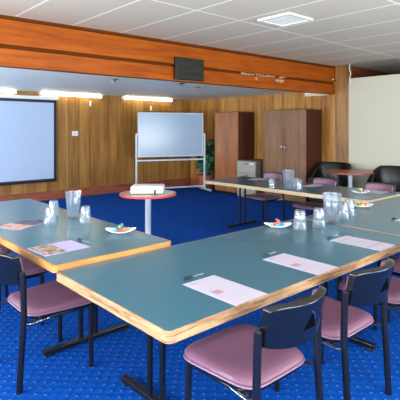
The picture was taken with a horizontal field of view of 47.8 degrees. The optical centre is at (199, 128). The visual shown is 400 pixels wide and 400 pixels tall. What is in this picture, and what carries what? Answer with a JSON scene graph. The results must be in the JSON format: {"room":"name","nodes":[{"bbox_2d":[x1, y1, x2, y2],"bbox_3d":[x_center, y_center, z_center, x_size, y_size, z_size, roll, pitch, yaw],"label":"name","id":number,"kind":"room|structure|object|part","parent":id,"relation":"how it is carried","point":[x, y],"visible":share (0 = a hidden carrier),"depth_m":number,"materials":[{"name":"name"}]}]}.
{"room":"conference room","nodes":[
{"label":"conference room","id":0,"kind":"room"},
{"bbox_2d":[0,90,190,194],"bbox_3d":[-2.674,0.380,10.767,13.800,2.400,0.100,0,0,-42],"label":"wall","id":1,"kind":"structure","parent":0,"point":[102,153],"depth_m":10.97,"materials":[{"name":"brown wood"}]},
{"bbox_2d":[0,89,16,93],"bbox_3d":[-4.472,-0.782,9.027,1.560,0.075,0.090,0,0,-42],"label":"fluorescent light","id":2,"kind":"object","parent":1,"relation":"attached to","point":[1,90],"visible":1,"depth_m":9.41,"materials":[{"name":"white paint"}]},
{"bbox_2d":[0,94,58,185],"bbox_3d":[-4.180,0.224,9.233,2.630,1.877,0.168,0,0,-42],"label":"projection screen","id":3,"kind":"object","parent":1,"relation":"attached to","point":[28,124],"visible":1,"depth_m":9.64,"materials":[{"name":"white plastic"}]},
{"bbox_2d":[39,92,102,97],"bbox_3d":[-2.946,-0.782,10.396,1.540,0.075,0.090,0,0,-42],"label":"fluorescent light","id":4,"kind":"object","parent":1,"relation":"attached to","point":[40,93],"visible":1,"depth_m":10.33,"materials":[{"name":"white paint"}]},
{"bbox_2d":[72,131,77,135],"bbox_3d":[-2.904,0.105,10.483,0.150,0.110,0.016,0,0,-42],"label":"light switch","id":5,"kind":"object","parent":1,"relation":"attached to","point":[74,133],"visible":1,"depth_m":10.48,"materials":[{"name":"white paint"}]},
{"bbox_2d":[0,177,190,200],"bbox_3d":[-3.971,1.480,9.517,10.000,0.200,0.030,0,0,-42],"label":"baseboard","id":6,"kind":"structure","parent":1,"relation":"attached to","point":[86,191],"depth_m":10.62,"materials":[{"name":"brown wood"}]},
{"bbox_2d":[122,96,172,101],"bbox_3d":[-1.353,-0.782,11.825,1.580,0.075,0.090,0,0,-42],"label":"fluorescent light","id":7,"kind":"object","parent":1,"relation":"attached to","point":[123,97],"visible":1,"depth_m":11.75,"materials":[{"name":"white paint"}]},
{"bbox_2d":[0,67,297,99],"bbox_3d":[-1.228,-0.870,9.156,13.800,0.100,4.430,0,0,-42],"label":"ceiling","id":8,"kind":"structure","parent":0,"point":[17,79],"depth_m":8.91,"materials":[{"name":"white paint"}]},
{"bbox_2d":[0,44,332,94],"bbox_3d":[-1.061,-1.015,6.283,10.000,0.580,0.093,0,0,-40],"label":"wall","id":9,"kind":"structure","parent":0,"point":[1,45],"depth_m":6.25,"materials":[{"name":"brown wood"}]},
{"bbox_2d":[0,18,334,81],"bbox_3d":[-1.016,-1.119,6.229,10.000,0.288,0.050,0,0,-40],"label":"ceiling beam","id":10,"kind":"structure","parent":9,"relation":"attached to","point":[12,32],"depth_m":6.33,"materials":[{"name":"orange wood"}]},
{"bbox_2d":[0,48,334,93],"bbox_3d":[-1.022,-0.828,6.237,10.000,0.205,0.033,0,0,-40],"label":"ceiling beam","id":11,"kind":"structure","parent":9,"relation":"attached to","point":[8,57],"depth_m":6.26,"materials":[{"name":"orange wood"}]},
{"bbox_2d":[0,14,334,67],"bbox_3d":[-1.013,-1.286,6.225,10.000,0.037,0.065,0,0,-40],"label":"trim","id":12,"kind":"structure","parent":9,"relation":"attached to","point":[1,15],"depth_m":6.38,"materials":[{"name":"brown wood"}]},
{"bbox_2d":[174,57,203,81],"bbox_3d":[-0.179,-0.903,6.861,0.562,0.338,0.056,0,0,-40],"label":"wall speaker","id":13,"kind":"object","parent":9,"relation":"attached to","point":[189,69],"visible":1,"depth_m":6.83,"materials":[{"name":"black plastic"}]},
{"bbox_2d":[241,72,285,78],"bbox_3d":[1.153,-0.954,8.072,1.196,0.044,0.010,0,0,-40],"label":"trim","id":14,"kind":"structure","parent":9,"relation":"attached to","point":[241,72],"depth_m":8.04,"materials":[{"name":"paint"}]},
{"bbox_2d":[0,185,399,399],"bbox_3d":[1.249,1.630,6.394,13.800,0.100,11.850,0,0,-42],"label":"floor","id":15,"kind":"structure","parent":0,"point":[193,214],"depth_m":3.26,"materials":[{"name":"blue carpet"}]},
{"bbox_2d":[0,244,10,296],"bbox_3d":[-2.174,1.166,4.256,0.652,0.830,0.509,0,0,-42],"label":"chair","id":16,"kind":"object","parent":15,"relation":"on","point":[3,248],"visible":0.47,"depth_m":4.24,"materials":[{"name":"plastic"}]},
{"bbox_3d":[-2.112,1.129,4.312,0.474,0.046,0.497,0,0,-42],"label":"seat","id":17,"kind":"part","parent":16,"relation":"part of","materials":[{"name":"fabric"}]},
{"bbox_3d":[-1.827,1.370,4.249,0.036,0.420,0.033,0,0,-27],"label":"leg","id":18,"kind":"part","parent":16,"relation":"part of","materials":[{"name":"black metal"}]},
{"bbox_2d":[1,255,46,324],"bbox_3d":[-1.623,1.166,3.650,0.652,0.830,0.509,0,0,-42],"label":"chair","id":19,"kind":"object","parent":15,"relation":"on","point":[32,270],"visible":0.38,"depth_m":3.63,"materials":[{"name":"fabric"}]},
{"bbox_3d":[-1.560,1.129,3.705,0.474,0.046,0.497,0,0,-42],"label":"seat","id":20,"kind":"part","parent":19,"relation":"part of","materials":[{"name":"fabric"}]},
{"bbox_3d":[-1.276,1.370,3.642,0.036,0.420,0.033,0,0,-27],"label":"leg","id":21,"kind":"part","parent":19,"relation":"part of","materials":[{"name":"black metal"}]},
{"bbox_2d":[0,248,93,394],"bbox_3d":[-1.074,1.166,3.013,0.652,0.830,0.509,0,0,-42],"label":"chair","id":22,"kind":"object","parent":15,"relation":"on","point":[52,299],"visible":0.86,"depth_m":2.86,"materials":[{"name":"fabric"}]},
{"bbox_3d":[-1.376,1.220,3.049,0.066,0.721,0.035,0,0,-42],"label":"leg","id":23,"kind":"part","parent":22,"relation":"part of","materials":[{"name":"black metal"}]},
{"bbox_3d":[-1.260,0.856,2.847,0.154,0.210,0.432,0,0,-42],"label":"backrest","id":24,"kind":"part","parent":22,"relation":"part of","materials":[{"name":"black plastic"}]},
{"bbox_3d":[-1.071,1.220,2.709,0.066,0.721,0.035,0,0,-42],"label":"leg","id":25,"kind":"part","parent":22,"relation":"part of","materials":[{"name":"black metal"}]},
{"bbox_3d":[-1.012,1.129,3.069,0.474,0.046,0.497,0,0,-42],"label":"seat","id":26,"kind":"part","parent":22,"relation":"part of","materials":[{"name":"fabric"}]},
{"bbox_3d":[-1.044,1.370,3.359,0.033,0.420,0.036,0,0,33],"label":"leg","id":27,"kind":"part","parent":22,"relation":"part of","materials":[{"name":"black metal"}]},
{"bbox_3d":[-0.850,1.177,2.921,0.261,0.031,0.027,0,0,-40],"label":"rail","id":28,"kind":"part","parent":22,"relation":"part of","materials":[{"name":"black metal"}]},
{"bbox_3d":[-0.727,1.370,3.006,0.036,0.420,0.033,0,0,-27],"label":"leg","id":29,"kind":"part","parent":22,"relation":"part of","materials":[{"name":"black metal"}]},
{"bbox_2d":[0,199,170,357],"bbox_3d":[-1.436,1.198,3.989,0.900,0.765,2.705,0,0,-42],"label":"conference table","id":30,"kind":"object","parent":15,"relation":"on","point":[63,225],"visible":0.67,"depth_m":3.39,"materials":[{"name":"blue laminate"}]},
{"bbox_2d":[0,219,44,229],"bbox_3d":[-1.519,0.814,3.850,0.260,0.002,0.360,0,0,19],"label":"brochure","id":31,"kind":"object","parent":30,"relation":"on","point":[22,224],"visible":0.95,"depth_m":3.84,"materials":[{"name":"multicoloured paper"}]},
{"bbox_2d":[0,223,32,228],"bbox_3d":[-1.547,0.813,3.770,0.240,0.001,0.168,0,0,19],"label":"picture","id":32,"kind":"object","parent":31,"relation":"on","point":[11,225],"depth_m":3.76},
{"bbox_3d":[-1.491,0.813,3.931,0.244,0.001,0.172,0,0,19],"label":"printed panel","id":33,"kind":"part","parent":31,"relation":"part of","materials":[{"name":"paper"}]},
{"bbox_2d":[27,240,89,255],"bbox_3d":[-0.969,0.814,3.094,0.270,0.002,0.330,0,0,45],"label":"brochure","id":34,"kind":"object","parent":30,"relation":"on","point":[64,246],"visible":1,"depth_m":3.09,"materials":[{"name":"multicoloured paper"}]},
{"bbox_2d":[29,244,66,255],"bbox_3d":[-1.023,0.813,3.039,0.250,0.001,0.153,0,0,45],"label":"picture","id":35,"kind":"object","parent":34,"relation":"on","point":[49,249],"depth_m":3.04},
{"bbox_3d":[-0.876,1.208,3.312,0.036,0.654,0.036,0,0,-42],"label":"leg","id":36,"kind":"part","parent":30,"relation":"part of","materials":[{"name":"black metal"}]},
{"bbox_3d":[-0.786,1.208,3.392,0.036,0.654,0.036,0,0,-42],"label":"leg","id":37,"kind":"part","parent":30,"relation":"part of","materials":[{"name":"black metal"}]},
{"bbox_2d":[105,227,135,233],"bbox_3d":[-0.623,0.795,3.539,0.242,0.039,0.174,0,0,-1],"label":"dish","id":38,"kind":"object","parent":30,"relation":"on","point":[107,228],"visible":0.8,"depth_m":3.53,"materials":[{"name":"white ceramic"}]},
{"bbox_2d":[119,190,175,234],"bbox_3d":[-0.674,1.204,5.857,0.734,0.752,0.734,0,0,-42],"label":"round table","id":39,"kind":"object","parent":15,"relation":"on","point":[167,193],"visible":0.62,"depth_m":5.79,"materials":[{"name":"laminate"}]},
{"bbox_2d":[131,184,164,193],"bbox_3d":[-0.674,0.777,5.851,0.410,0.100,0.312,0,0,0],"label":"projector","id":40,"kind":"object","parent":39,"relation":"on","point":[136,188],"visible":1,"depth_m":5.71,"materials":[{"name":"white paint"}]},
{"bbox_2d":[135,112,211,193],"bbox_3d":[-0.690,0.593,10.957,1.794,1.975,0.760,0,0,-22],"label":"whiteboard","id":41,"kind":"object","parent":15,"relation":"on","point":[160,135],"visible":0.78,"depth_m":10.96,"materials":[{"name":"ceramic"}]},
{"bbox_3d":[-1.504,0.810,10.643,0.040,1.400,0.040,0,0,-22],"label":"post","id":42,"kind":"part","parent":41,"relation":"part of","materials":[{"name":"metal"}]},
{"bbox_2d":[152,157,182,157],"bbox_3d":[-0.677,0.688,10.925,1.000,0.015,0.072,0,0,-22],"label":"tray","id":43,"kind":"object","parent":41,"relation":"on","point":[152,157],"depth_m":10.84,"materials":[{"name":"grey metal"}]},
{"bbox_3d":[-0.698,0.138,10.975,1.670,1.065,0.036,0,0,-22],"label":"frame","id":44,"kind":"part","parent":41,"relation":"part of","materials":[{"name":"metal"}]},
{"bbox_3d":[0.108,0.810,11.307,0.040,1.400,0.040,0,0,-22],"label":"post","id":45,"kind":"part","parent":41,"relation":"part of","materials":[{"name":"metal"}]},
{"bbox_2d":[192,138,214,188],"bbox_3d":[0.151,0.911,11.871,0.719,1.338,0.754,0,0,-42],"label":"potted plant","id":46,"kind":"object","parent":15,"relation":"on","point":[209,149],"visible":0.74,"depth_m":11.76,"materials":[{"name":"green plant"}]},
{"bbox_3d":[0.166,1.395,11.959,0.500,0.370,0.500,0,0,-42],"label":"pot","id":47,"kind":"part","parent":46,"relation":"part of","materials":[{"name":"ceramic"}]},
{"bbox_2d":[57,218,399,399],"bbox_3d":[0.405,1.212,3.079,2.425,0.735,1.093,0,0,-42],"label":"conference table","id":48,"kind":"object","parent":15,"relation":"on","point":[146,290],"visible":0.86,"depth_m":2.66,"materials":[{"name":"blue laminate"}]},
{"bbox_3d":[-0.290,1.225,2.615,0.036,0.620,0.036,0,0,-42],"label":"leg","id":49,"kind":"part","parent":48,"relation":"part of","materials":[{"name":"black metal"}]},
{"bbox_3d":[-0.210,1.225,2.525,0.036,0.620,0.036,0,0,-42],"label":"leg","id":50,"kind":"part","parent":48,"relation":"part of","materials":[{"name":"black metal"}]},
{"bbox_2d":[183,273,203,279],"bbox_3d":[-0.034,0.837,2.569,0.150,0.015,0.013,0,0,-42],"label":"pen","id":51,"kind":"object","parent":48,"relation":"on","point":[190,276],"visible":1,"depth_m":2.55,"materials":[{"name":"silver metal"}]},
{"bbox_2d":[183,275,266,305],"bbox_3d":[0.126,0.844,2.378,0.235,0.002,0.398,0,0,-42],"label":"sheet","id":52,"kind":"object","parent":48,"relation":"on","point":[231,292],"visible":1,"depth_m":2.35,"materials":[{"name":"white paper"}]},
{"bbox_2d":[211,289,223,294],"bbox_3d":[0.090,0.843,2.333,0.060,0.001,0.050,0,0,-42],"label":"picture","id":53,"kind":"object","parent":52,"relation":"on","point":[214,291],"depth_m":2.33},
{"bbox_2d":[264,222,291,227],"bbox_3d":[0.670,0.825,3.880,0.242,0.039,0.174,0,0,-1],"label":"dish","id":54,"kind":"object","parent":48,"relation":"on","point":[286,224],"visible":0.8,"depth_m":3.88,"materials":[{"name":"white ceramic"}]},
{"bbox_2d":[263,253,337,274],"bbox_3d":[0.626,0.844,2.837,0.220,0.002,0.413,0,0,-42],"label":"sheet","id":55,"kind":"object","parent":48,"relation":"on","point":[314,267],"visible":1,"depth_m":2.83,"materials":[{"name":"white paper"}]},
{"bbox_3d":[0.976,1.225,3.509,0.036,0.620,0.036,0,0,-42],"label":"leg","id":56,"kind":"part","parent":48,"relation":"part of","materials":[{"name":"black metal"}]},
{"bbox_3d":[1.056,1.225,3.420,0.036,0.620,0.036,0,0,-42],"label":"leg","id":57,"kind":"part","parent":48,"relation":"part of","materials":[{"name":"black metal"}]},
{"bbox_2d":[330,235,395,250],"bbox_3d":[1.206,0.844,3.347,0.235,0.002,0.398,0,0,-42],"label":"sheet","id":58,"kind":"object","parent":48,"relation":"on","point":[370,244],"visible":1,"depth_m":3.32,"materials":[{"name":"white paper"}]},
{"bbox_2d":[215,112,253,194],"bbox_3d":[0.835,0.588,11.155,0.607,1.985,0.790,0,0,-42],"label":"wardrobe","id":59,"kind":"object","parent":15,"relation":"on","point":[234,131],"visible":0.87,"depth_m":10.93,"materials":[{"name":"brown wood"}]},
{"bbox_3d":[0.641,0.557,10.980,0.020,1.916,0.786,0,0,-42],"label":"door","id":60,"kind":"part","parent":59,"relation":"part of","materials":[{"name":"orange wood"}]},
{"bbox_2d":[237,159,262,196],"bbox_3d":[1.278,1.150,10.531,0.632,0.860,0.570,0,0,-42],"label":"filing cabinet","id":61,"kind":"object","parent":15,"relation":"on","point":[245,167],"visible":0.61,"depth_m":10.28,"materials":[{"name":"grey metal"}]},
{"bbox_3d":[1.059,0.879,10.335,0.020,0.262,0.550,0,0,-42],"label":"drawer","id":62,"kind":"part","parent":61,"relation":"part of","materials":[{"name":"grey metal"}]},
{"bbox_3d":[1.059,1.149,10.335,0.020,0.262,0.550,0,0,-42],"label":"drawer","id":63,"kind":"part","parent":61,"relation":"part of","materials":[{"name":"grey metal"}]},
{"bbox_3d":[1.059,1.419,10.335,0.020,0.262,0.550,0,0,-42],"label":"drawer","id":64,"kind":"part","parent":61,"relation":"part of","materials":[{"name":"grey metal"}]},
{"bbox_2d":[183,285,326,399],"bbox_3d":[0.287,1.166,2.225,0.509,0.830,0.652,0,0,-42],"label":"chair","id":65,"kind":"object","parent":15,"relation":"on","point":[249,359],"visible":1,"depth_m":2.11,"materials":[{"name":"fabric"}]},
{"bbox_3d":[-0.058,1.370,2.256,0.036,0.420,0.033,0,0,33],"label":"leg","id":66,"kind":"part","parent":65,"relation":"part of","materials":[{"name":"black metal"}]},
{"bbox_3d":[0.054,1.177,2.158,0.027,0.031,0.261,0,0,-43],"label":"rail","id":67,"kind":"part","parent":65,"relation":"part of","materials":[{"name":"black metal"}]},
{"bbox_3d":[0.232,1.129,2.288,0.497,0.046,0.474,0,0,-42],"label":"seat","id":68,"kind":"part","parent":65,"relation":"part of","materials":[{"name":"fabric"}]},
{"bbox_3d":[0.252,1.220,1.924,0.035,0.721,0.066,0,0,-42],"label":"leg","id":69,"kind":"part","parent":65,"relation":"part of","materials":[{"name":"black metal"}]},
{"bbox_3d":[0.454,0.856,2.040,0.432,0.210,0.154,0,0,-42],"label":"backrest","id":70,"kind":"part","parent":65,"relation":"part of","materials":[{"name":"plastic"}]},
{"bbox_3d":[0.591,1.220,2.228,0.035,0.721,0.066,0,0,-42],"label":"leg","id":71,"kind":"part","parent":65,"relation":"part of","materials":[{"name":"black metal"}]},
{"bbox_2d":[246,172,284,222],"bbox_3d":[1.112,1.166,7.648,0.652,0.830,0.509,0,0,-42],"label":"chair","id":72,"kind":"object","parent":15,"relation":"on","point":[263,197],"visible":0.68,"depth_m":7.60,"materials":[{"name":"fabric"}]},
{"bbox_3d":[1.109,1.220,7.952,0.066,0.721,0.035,0,0,-42],"label":"leg","id":73,"kind":"part","parent":72,"relation":"part of","materials":[{"name":"black metal"}]},
{"bbox_3d":[1.050,1.129,7.593,0.474,0.046,0.497,0,0,-42],"label":"seat","id":74,"kind":"part","parent":72,"relation":"part of","materials":[{"name":"fabric"}]},
{"bbox_3d":[1.082,1.370,7.303,0.033,0.420,0.036,0,0,33],"label":"leg","id":75,"kind":"part","parent":72,"relation":"part of","materials":[{"name":"black metal"}]},
{"bbox_3d":[1.297,0.856,7.814,0.154,0.210,0.432,0,0,-42],"label":"backrest","id":76,"kind":"part","parent":72,"relation":"part of","materials":[{"name":"pink fabric"}]},
{"bbox_3d":[1.414,1.220,7.612,0.066,0.721,0.035,0,0,-42],"label":"leg","id":77,"kind":"part","parent":72,"relation":"part of","materials":[{"name":"black metal"}]},
{"bbox_2d":[263,109,321,203],"bbox_3d":[1.991,0.588,9.861,0.615,1.985,1.140,0,0,-42],"label":"wardrobe","id":78,"kind":"object","parent":15,"relation":"on","point":[292,139],"visible":0.82,"depth_m":9.56,"materials":[{"name":"brown wood"}]},
{"bbox_3d":[1.609,0.557,9.901,0.020,1.916,0.566,0,0,-42],"label":"door","id":79,"kind":"part","parent":78,"relation":"part of","materials":[{"name":"brown wood"}]},
{"bbox_3d":[1.990,0.557,9.477,0.020,1.916,0.566,0,0,-42],"label":"door","id":80,"kind":"part","parent":78,"relation":"part of","materials":[{"name":"brown wood"}]},
{"bbox_2d":[204,176,399,227],"bbox_3d":[1.354,1.206,6.592,0.960,0.748,2.855,0,0,-42],"label":"conference table","id":81,"kind":"object","parent":15,"relation":"on","point":[326,192],"visible":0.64,"depth_m":6.31,"materials":[{"name":"blue laminate"}]},
{"bbox_3d":[0.655,1.216,7.386,0.036,0.637,0.036,0,0,-42],"label":"leg","id":82,"kind":"part","parent":81,"relation":"part of","materials":[{"name":"black metal"}]},
{"bbox_3d":[0.744,1.216,7.466,0.036,0.637,0.036,0,0,-42],"label":"leg","id":83,"kind":"part","parent":81,"relation":"part of","materials":[{"name":"black metal"}]},
{"bbox_2d":[304,184,321,186],"bbox_3d":[1.655,0.831,6.631,0.340,0.002,0.170,0,0,-42],"label":"sheet","id":84,"kind":"object","parent":81,"relation":"on","point":[311,185],"visible":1,"depth_m":6.63,"materials":[{"name":"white paper"}]},
{"bbox_3d":[1.706,1.216,6.125,0.036,0.637,0.036,0,0,-42],"label":"leg","id":85,"kind":"part","parent":81,"relation":"part of","materials":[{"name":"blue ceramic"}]},
{"bbox_3d":[1.795,1.216,6.205,0.036,0.637,0.036,0,0,-42],"label":"leg","id":86,"kind":"part","parent":81,"relation":"part of","materials":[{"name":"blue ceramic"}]},
{"bbox_2d":[351,190,369,193],"bbox_3d":[2.071,0.812,5.822,0.242,0.039,0.174,0,0,-1],"label":"dish","id":87,"kind":"object","parent":81,"relation":"on","point":[366,191],"visible":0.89,"depth_m":5.79,"materials":[{"name":"white ceramic"}]},
{"bbox_2d":[361,189,386,193],"bbox_3d":[2.301,0.831,6.001,0.260,0.002,0.320,0,0,-42],"label":"sheet","id":88,"kind":"object","parent":81,"relation":"on","point":[370,191],"visible":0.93,"depth_m":5.99,"materials":[{"name":"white paper"}]},
{"bbox_2d":[292,177,338,218],"bbox_3d":[1.749,1.166,6.729,0.652,0.830,0.509,0,0,-42],"label":"chair","id":89,"kind":"object","parent":15,"relation":"on","point":[311,206],"visible":0.55,"depth_m":6.71,"materials":[{"name":"fabric"}]},
{"bbox_3d":[1.687,1.129,6.673,0.474,0.046,0.497,0,0,-42],"label":"seat","id":90,"kind":"part","parent":89,"relation":"part of","materials":[{"name":"fabric"}]},
{"bbox_3d":[1.934,0.856,6.895,0.154,0.210,0.432,0,0,-42],"label":"backrest","id":91,"kind":"part","parent":89,"relation":"part of","materials":[{"name":"pink fabric"}]},
{"bbox_2d":[308,162,351,207],"bbox_3d":[2.607,1.130,9.017,0.785,0.900,0.849,0,0,-42],"label":"armchair","id":92,"kind":"object","parent":15,"relation":"on","point":[320,170],"visible":0.34,"depth_m":9.19,"materials":[{"name":"black leather"}]},
{"bbox_3d":[2.583,1.367,8.995,0.660,0.165,0.660,0,0,-42],"label":"seat","id":93,"kind":"part","parent":92,"relation":"part of","materials":[{"name":"black leather"}]},
{"bbox_2d":[274,258,394,399],"bbox_3d":[0.812,1.166,2.696,0.509,0.830,0.652,0,0,-42],"label":"chair","id":94,"kind":"object","parent":15,"relation":"on","point":[341,321],"visible":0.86,"depth_m":2.48,"materials":[{"name":"plastic"}]},
{"bbox_3d":[0.466,1.370,2.727,0.036,0.420,0.033,0,0,33],"label":"leg","id":95,"kind":"part","parent":94,"relation":"part of","materials":[{"name":"black metal"}]},
{"bbox_3d":[0.819,1.370,3.043,0.033,0.420,0.036,0,0,-27],"label":"leg","id":96,"kind":"part","parent":94,"relation":"part of","materials":[{"name":"black metal"}]},
{"bbox_3d":[0.756,1.129,2.758,0.497,0.046,0.474,0,0,-42],"label":"seat","id":97,"kind":"part","parent":94,"relation":"part of","materials":[{"name":"fabric"}]},
{"bbox_3d":[0.776,1.220,2.395,0.035,0.721,0.066,0,0,-42],"label":"leg","id":98,"kind":"part","parent":94,"relation":"part of","materials":[{"name":"black metal"}]},
{"bbox_3d":[0.978,0.856,2.511,0.432,0.210,0.154,0,0,-42],"label":"backrest","id":99,"kind":"part","parent":94,"relation":"part of","materials":[{"name":"plastic"}]},
{"bbox_3d":[1.116,1.220,2.699,0.035,0.721,0.066,0,0,-42],"label":"leg","id":100,"kind":"part","parent":94,"relation":"part of","materials":[{"name":"black metal"}]},
{"bbox_2d":[301,196,399,275],"bbox_3d":[2.214,1.212,4.702,2.424,0.735,1.093,0,0,-42],"label":"conference table","id":101,"kind":"object","parent":15,"relation":"on","point":[377,217],"visible":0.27,"depth_m":4.34,"materials":[{"name":"blue laminate"}]},
{"bbox_2d":[351,203,372,207],"bbox_3d":[1.751,0.825,4.876,0.242,0.039,0.174,0,0,-1],"label":"dish","id":102,"kind":"object","parent":101,"relation":"on","point":[368,204],"visible":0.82,"depth_m":4.84,"materials":[{"name":"white ceramic"}]},
{"bbox_2d":[327,170,373,206],"bbox_3d":[2.715,1.175,8.159,0.804,0.810,0.804,0,0,-42],"label":"round table","id":103,"kind":"object","parent":15,"relation":"on","point":[349,173],"visible":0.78,"depth_m":8.12,"materials":[{"name":"red laminate"}]},
{"bbox_2d":[338,276,399,330],"bbox_3d":[1.374,1.166,3.200,0.509,0.830,0.652,0,0,-42],"label":"chair","id":104,"kind":"object","parent":15,"relation":"on","point":[394,288],"visible":0.37,"depth_m":3.19,"materials":[{"name":"fabric"}]},
{"bbox_3d":[1.318,1.129,3.263,0.497,0.046,0.474,0,0,-42],"label":"seat","id":105,"kind":"part","parent":104,"relation":"part of","materials":[{"name":"fabric"}]},
{"bbox_3d":[1.381,1.370,3.547,0.033,0.420,0.036,0,0,-27],"label":"leg","id":106,"kind":"part","parent":104,"relation":"part of","materials":[{"name":"black metal"}]},
{"bbox_2d":[365,182,395,191],"bbox_3d":[2.324,1.166,6.088,0.652,0.830,0.509,0,0,-42],"label":"chair","id":107,"kind":"object","parent":15,"relation":"on","point":[369,185],"visible":0.3,"depth_m":6.27,"materials":[{"name":"fabric"}]},
{"bbox_2d":[367,165,399,192],"bbox_3d":[3.433,1.130,8.052,0.785,0.900,0.849,0,0,-42],"label":"armchair","id":108,"kind":"object","parent":15,"relation":"on","point":[388,174],"visible":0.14,"depth_m":8.32,"materials":[{"name":"black leather"}]},
{"bbox_2d":[388,256,399,322],"bbox_3d":[1.888,1.166,3.661,0.509,0.830,0.652,0,0,-42],"label":"chair","id":109,"kind":"object","parent":15,"relation":"on","point":[396,271],"visible":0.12,"depth_m":3.68,"materials":[{"name":"fabric"}]},
{"bbox_3d":[1.832,1.129,3.723,0.497,0.046,0.474,0,0,-42],"label":"seat","id":110,"kind":"part","parent":109,"relation":"part of","materials":[{"name":"fabric"}]},
{"bbox_2d":[0,0,399,73],"bbox_3d":[2.728,-1.355,4.745,13.800,0.100,7.420,0,0,-42],"label":"ceiling","id":111,"kind":"structure","parent":0,"point":[365,34],"depth_m":5.47,"materials":[{"name":"white tile"}]},
{"bbox_2d":[257,12,312,26],"bbox_3d":[1.012,-1.294,5.355,0.470,0.022,0.470,0,0,-42],"label":"ceiling vent","id":112,"kind":"object","parent":111,"relation":"in","point":[285,19],"visible":1,"depth_m":5.33,"materials":[{"name":"white metal"}]},
{"bbox_2d":[191,65,399,205],"bbox_3d":[3.655,0.138,8.553,0.135,2.885,11.650,0,0,-42],"label":"wall","id":113,"kind":"structure","parent":0,"point":[374,101],"depth_m":9.06,"materials":[{"name":"brown wood"}]},
{"bbox_2d":[191,177,214,187],"bbox_3d":[1.272,1.480,11.137,0.030,0.200,4.560,0,0,-42],"label":"baseboard","id":114,"kind":"structure","parent":113,"relation":"attached to","point":[194,181],"depth_m":12.67,"materials":[{"name":"brown wood"}]},
{"bbox_2d":[305,93,327,95],"bbox_3d":[2.505,-0.755,9.731,0.075,0.080,0.580,0,0,-42],"label":"wall light","id":115,"kind":"object","parent":113,"relation":"attached to","point":[306,94],"visible":0.71,"depth_m":9.74,"materials":[{"name":"white paint"}]},
{"bbox_2d":[335,65,349,206],"bbox_3d":[2.928,0.138,9.277,0.050,2.885,0.300,0,0,-42],"label":"trim","id":116,"kind":"structure","parent":113,"relation":"attached to","point":[342,73],"depth_m":9.25,"materials":[{"name":"brown wood"}]},
{"bbox_2d":[352,66,392,77],"bbox_3d":[4.343,-1.018,10.507,3.500,0.575,0.120,0,0,-42],"label":"trim","id":117,"kind":"structure","parent":113,"relation":"attached to","point":[357,72],"depth_m":9.73,"materials":[{"name":"brown wood"}]}
]}

